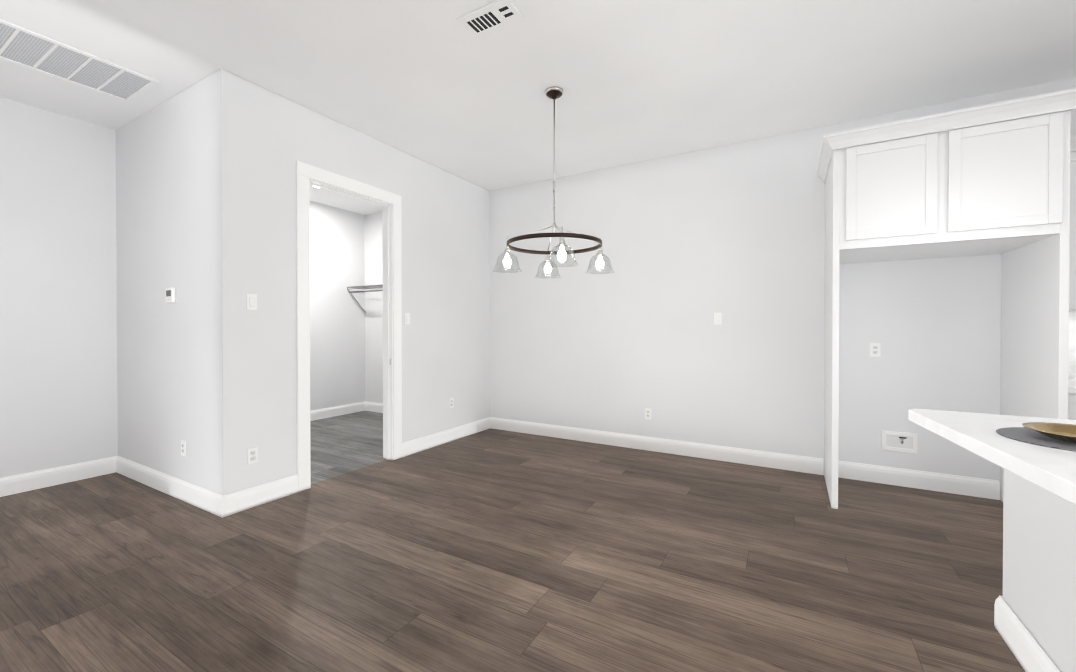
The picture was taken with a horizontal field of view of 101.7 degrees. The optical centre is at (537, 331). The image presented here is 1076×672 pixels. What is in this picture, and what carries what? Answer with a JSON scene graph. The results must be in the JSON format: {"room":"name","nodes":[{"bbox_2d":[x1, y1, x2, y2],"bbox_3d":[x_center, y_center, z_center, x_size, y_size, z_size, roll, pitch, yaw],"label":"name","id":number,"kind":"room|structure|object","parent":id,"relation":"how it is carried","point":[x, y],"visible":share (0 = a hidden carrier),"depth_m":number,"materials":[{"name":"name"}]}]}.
{"room":"kitchen","nodes":[
{"label":"kitchen","id":0,"kind":"room"},
{"bbox_2d":[0,97,117,477],"bbox_3d":[-5.112,-0.252,1.713,0.120,3.050,5.160,0,0,30],"label":"wall","id":1,"kind":"structure","parent":0,"point":[58,339],"depth_m":3.59,"materials":[{"name":"paint"}]},
{"bbox_2d":[0,457,115,496],"bbox_3d":[-5.020,1.202,1.746,0.016,0.142,5.029,0,0,30],"label":"baseboard","id":2,"kind":"structure","parent":1,"relation":"attached to","point":[20,483],"depth_m":3.58,"materials":[{"name":"white paint"}]},
{"bbox_2d":[115,68,241,495],"bbox_3d":[-3.216,-0.266,3.667,2.530,3.050,0.120,0,0,30],"label":"wall","id":3,"kind":"structure","parent":0,"point":[178,226],"depth_m":3.27,"materials":[{"name":"paint"}]},
{"bbox_2d":[112,456,223,517],"bbox_3d":[-2.944,1.189,3.442,1.856,0.142,0.016,0,0,30],"label":"baseboard","id":4,"kind":"structure","parent":3,"relation":"attached to","point":[217,504],"depth_m":3.34,"materials":[{"name":"white paint"}]},
{"bbox_2d":[165,287,176,303],"bbox_3d":[-2.805,-0.277,3.343,0.128,0.124,0.029,0,0,30],"label":"thermostat","id":5,"kind":"object","parent":3,"relation":"attached to","point":[171,294],"visible":1,"depth_m":3.32,"materials":[{"name":"white plastic"}]},
{"bbox_2d":[181,440,185,455],"bbox_3d":[-2.655,0.874,3.277,0.070,0.115,0.008,0,0,30],"label":"outlet","id":6,"kind":"object","parent":3,"relation":"attached to","point":[183,447],"visible":1,"depth_m":3.27,"materials":[{"name":"white plastic"}]},
{"bbox_2d":[310,201,364,410],"bbox_3d":[-3.464,-0.281,5.646,0.120,3.050,3.060,0,0,30],"label":"wall","id":7,"kind":"structure","parent":0,"point":[337,328],"depth_m":6.41,"materials":[{"name":"paint"}]},
{"bbox_2d":[310,401,364,420],"bbox_3d":[-3.435,1.173,5.571,0.016,0.142,2.939,0,0,30],"label":"baseboard","id":8,"kind":"structure","parent":7,"relation":"attached to","point":[318,414],"depth_m":6.40,"materials":[{"name":"white paint"}]},
{"bbox_2d":[240,77,489,489],"bbox_3d":[-1.377,-0.272,4.441,0.120,3.050,3.060,0,0,30],"label":"wall","id":9,"kind":"structure","parent":0,"point":[445,224],"depth_m":3.93,"materials":[{"name":"paint"}]},
{"bbox_2d":[246,294,256,309],"bbox_3d":[-2.052,-0.211,3.141,0.010,0.115,0.070,0,0,30],"label":"light switch","id":10,"kind":"object","parent":9,"relation":"attached to","point":[251,301],"visible":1,"depth_m":3.14,"materials":[{"name":"white plastic"}]},
{"bbox_2d":[247,447,257,464],"bbox_3d":[-2.053,0.894,3.150,0.008,0.115,0.070,0,0,30],"label":"outlet","id":11,"kind":"object","parent":9,"relation":"attached to","point":[252,455],"visible":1,"depth_m":3.15,"materials":[{"name":"white plastic"}]},
{"bbox_2d":[224,474,297,516],"bbox_3d":[-2.012,1.191,3.216,0.016,0.142,0.504,0,0,30],"label":"baseboard","id":12,"kind":"structure","parent":9,"relation":"attached to","point":[248,498],"depth_m":3.18,"materials":[{"name":"white paint"}]},
{"bbox_2d":[296,161,401,491],"bbox_3d":[-1.680,-0.039,3.917,0.157,2.592,1.057,0,0,30],"label":"door frame","id":13,"kind":"structure","parent":9,"relation":"attached to","point":[305,172],"depth_m":3.97,"materials":[{"name":"white paint"}]},
{"bbox_2d":[405,313,409,323],"bbox_3d":[-1.315,-0.128,4.418,0.010,0.115,0.070,0,0,30],"label":"light switch","id":14,"kind":"object","parent":9,"relation":"attached to","point":[407,318],"visible":1,"depth_m":4.41,"materials":[{"name":"white plastic"}]},
{"bbox_2d":[402,417,491,457],"bbox_3d":[-0.989,1.178,4.986,0.016,0.142,1.467,0,0,30],"label":"baseboard","id":15,"kind":"structure","parent":9,"relation":"attached to","point":[420,444],"depth_m":4.88,"materials":[{"name":"white paint"}]},
{"bbox_2d":[449,398,453,407],"bbox_3d":[-0.987,0.816,4.994,0.008,0.115,0.070,0,0,30],"label":"outlet","id":16,"kind":"object","parent":9,"relation":"attached to","point":[451,402],"visible":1,"depth_m":4.99,"materials":[{"name":"white plastic"}]},
{"bbox_2d":[0,411,1024,671],"bbox_3d":[-0.390,1.330,0.834,10.370,0.100,8.440,0,0,30],"label":"floor","id":17,"kind":"structure","parent":0,"point":[496,551],"depth_m":2.32,"materials":[{"name":"brown wood"}]},
{"bbox_2d":[994,497,1075,671],"bbox_3d":[1.769,0.849,0.583,0.956,0.866,2.462,0,0,30],"label":"kitchen island","id":18,"kind":"object","parent":17,"relation":"on","point":[1035,615],"depth_m":1.60,"materials":[{"name":"white paint"}]},
{"bbox_2d":[908,409,1075,552],"bbox_3d":[1.643,0.391,0.646,1.270,0.050,2.480,0,0,30],"label":"island countertop","id":19,"kind":"structure","parent":18,"relation":"on","point":[1039,480],"depth_m":1.49,"materials":[{"name":"white stone"}]},
{"bbox_2d":[996,427,1075,451],"bbox_3d":[1.774,0.358,1.425,0.394,0.004,0.394,0,0,30],"label":"placemat","id":20,"kind":"object","parent":19,"relation":"on","point":[1025,435],"visible":0.67,"depth_m":1.45,"materials":[{"name":"grey fabric"}]},
{"bbox_2d":[1022,422,1075,442],"bbox_3d":[1.774,0.340,1.424,0.268,0.031,0.268,0,0,30],"label":"charger plate","id":21,"kind":"object","parent":20,"relation":"on","point":[1063,432],"visible":1,"depth_m":1.50,"materials":[{"name":"gold metal"}]},
{"bbox_2d":[1068,392,1075,419],"bbox_3d":[3.621,0.821,2.829,0.638,0.890,0.620,0,0,30],"label":"base cabinet","id":22,"kind":"object","parent":17,"relation":"on","point":[1071,395],"depth_m":2.68,"materials":[{"name":"white paint"}]},
{"bbox_2d":[1068,380,1075,391],"bbox_3d":[4.578,0.360,2.265,2.856,0.040,0.635,0,0,30],"label":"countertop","id":23,"kind":"structure","parent":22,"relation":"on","point":[1071,383],"depth_m":2.70,"materials":[{"name":"white stone"}]},
{"bbox_2d":[0,0,1075,214],"bbox_3d":[-0.390,-1.820,0.810,10.370,0.100,8.440,0,0,30],"label":"ceiling","id":24,"kind":"structure","parent":0,"point":[435,83],"depth_m":2.93,"materials":[{"name":"paint"}]},
{"bbox_2d":[0,19,159,102],"bbox_3d":[-3.189,-1.779,2.832,0.560,0.012,1.000,0,0,30],"label":"ceiling vent","id":25,"kind":"object","parent":24,"relation":"in","point":[27,48],"visible":1,"depth_m":2.92,"materials":[{"name":"white plastic"}]},
{"bbox_2d":[457,0,523,37],"bbox_3d":[-0.271,-1.776,2.486,0.340,0.013,0.180,0,0,30],"label":"ceiling vent","id":26,"kind":"object","parent":24,"relation":"in","point":[489,18],"visible":1,"depth_m":2.48,"materials":[{"name":"white plastic"}]},
{"bbox_2d":[493,87,614,278],"bbox_3d":[0.121,-1.117,3.269,0.716,1.341,0.716,0,1,39],"label":"chandelier","id":27,"kind":"object","parent":24,"relation":"hanging from","point":[553,93],"visible":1,"depth_m":3.25,"materials":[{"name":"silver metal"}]},
{"bbox_2d":[364,77,1075,481],"bbox_3d":[1.718,-0.272,4.351,10.150,3.050,0.120,0,0,30],"label":"wall","id":28,"kind":"structure","parent":0,"point":[693,242],"depth_m":4.22,"materials":[{"name":"paint"}]},
{"bbox_2d":[347,284,382,311],"bbox_3d":[-1.794,-0.472,6.127,2.286,0.385,0.316,0,0,30],"label":"closet shelf","id":29,"kind":"object","parent":28,"relation":"attached to","point":[368,286],"visible":0.33,"depth_m":6.46,"materials":[{"name":"silver metal"}]},
{"bbox_2d":[365,401,382,412],"bbox_3d":[-1.707,1.168,6.260,2.259,0.142,0.016,0,0,30],"label":"baseboard","id":30,"kind":"structure","parent":28,"relation":"attached to","point":[369,406],"depth_m":6.73,"materials":[{"name":"white paint"}]},
{"bbox_2d":[645,408,650,419],"bbox_3d":[1.158,0.868,4.608,0.070,0.115,0.008,0,0,30],"label":"electrical outlet","id":31,"kind":"object","parent":28,"relation":"attached to","point":[647,413],"visible":1,"depth_m":4.61,"materials":[{"name":"white plastic"}]},
{"bbox_2d":[492,417,823,474],"bbox_3d":[0.938,1.180,4.734,3.607,0.142,0.016,0,0,30],"label":"baseboard","id":32,"kind":"structure","parent":28,"relation":"attached to","point":[804,464],"depth_m":4.47,"materials":[{"name":"white paint"}]},
{"bbox_2d":[714,313,721,324],"bbox_3d":[1.749,-0.125,4.258,0.070,0.115,0.010,0,0,30],"label":"light switch","id":33,"kind":"object","parent":28,"relation":"attached to","point":[717,318],"visible":1,"depth_m":4.25,"materials":[{"name":"white plastic"}]},
{"bbox_2d":[870,343,880,356],"bbox_3d":[2.810,0.154,3.648,0.070,0.115,0.008,0,0,30],"label":"outlet","id":34,"kind":"object","parent":28,"relation":"attached to","point":[875,349],"visible":1,"depth_m":3.65,"materials":[{"name":"white plastic"}]},
{"bbox_2d":[829,112,948,267],"bbox_3d":[2.566,-0.979,3.299,0.544,0.800,0.837,0,0,30],"label":"upper cabinet","id":35,"kind":"object","parent":28,"relation":"attached to","point":[887,181],"depth_m":2.95,"materials":[{"name":"white paint"}]},
{"bbox_2d":[881,430,917,452],"bbox_3d":[2.949,0.900,3.575,0.230,0.160,0.017,0,0,30],"label":"outlet box","id":36,"kind":"object","parent":28,"relation":"attached to","point":[899,441],"visible":1,"depth_m":3.57,"materials":[{"name":"white plastic"}]},
{"bbox_2d":[838,461,999,499],"bbox_3d":[2.998,1.189,3.544,1.059,0.142,0.016,0,0,30],"label":"baseboard","id":37,"kind":"structure","parent":28,"relation":"attached to","point":[947,483],"depth_m":3.50,"materials":[{"name":"white paint"}]},
{"bbox_2d":[921,92,1068,258],"bbox_3d":[3.028,-0.977,3.032,0.524,0.800,0.837,0,0,30],"label":"upper cabinet","id":38,"kind":"object","parent":28,"relation":"attached to","point":[991,179],"depth_m":2.66,"materials":[{"name":"white paint"}]},
{"bbox_2d":[1069,136,1075,315],"bbox_3d":[3.689,-0.693,2.935,0.638,1.116,0.350,0,0,30],"label":"upper cabinet","id":39,"kind":"object","parent":28,"relation":"attached to","point":[1072,256],"depth_m":2.86,"materials":[{"name":"white paint"}]}
]}

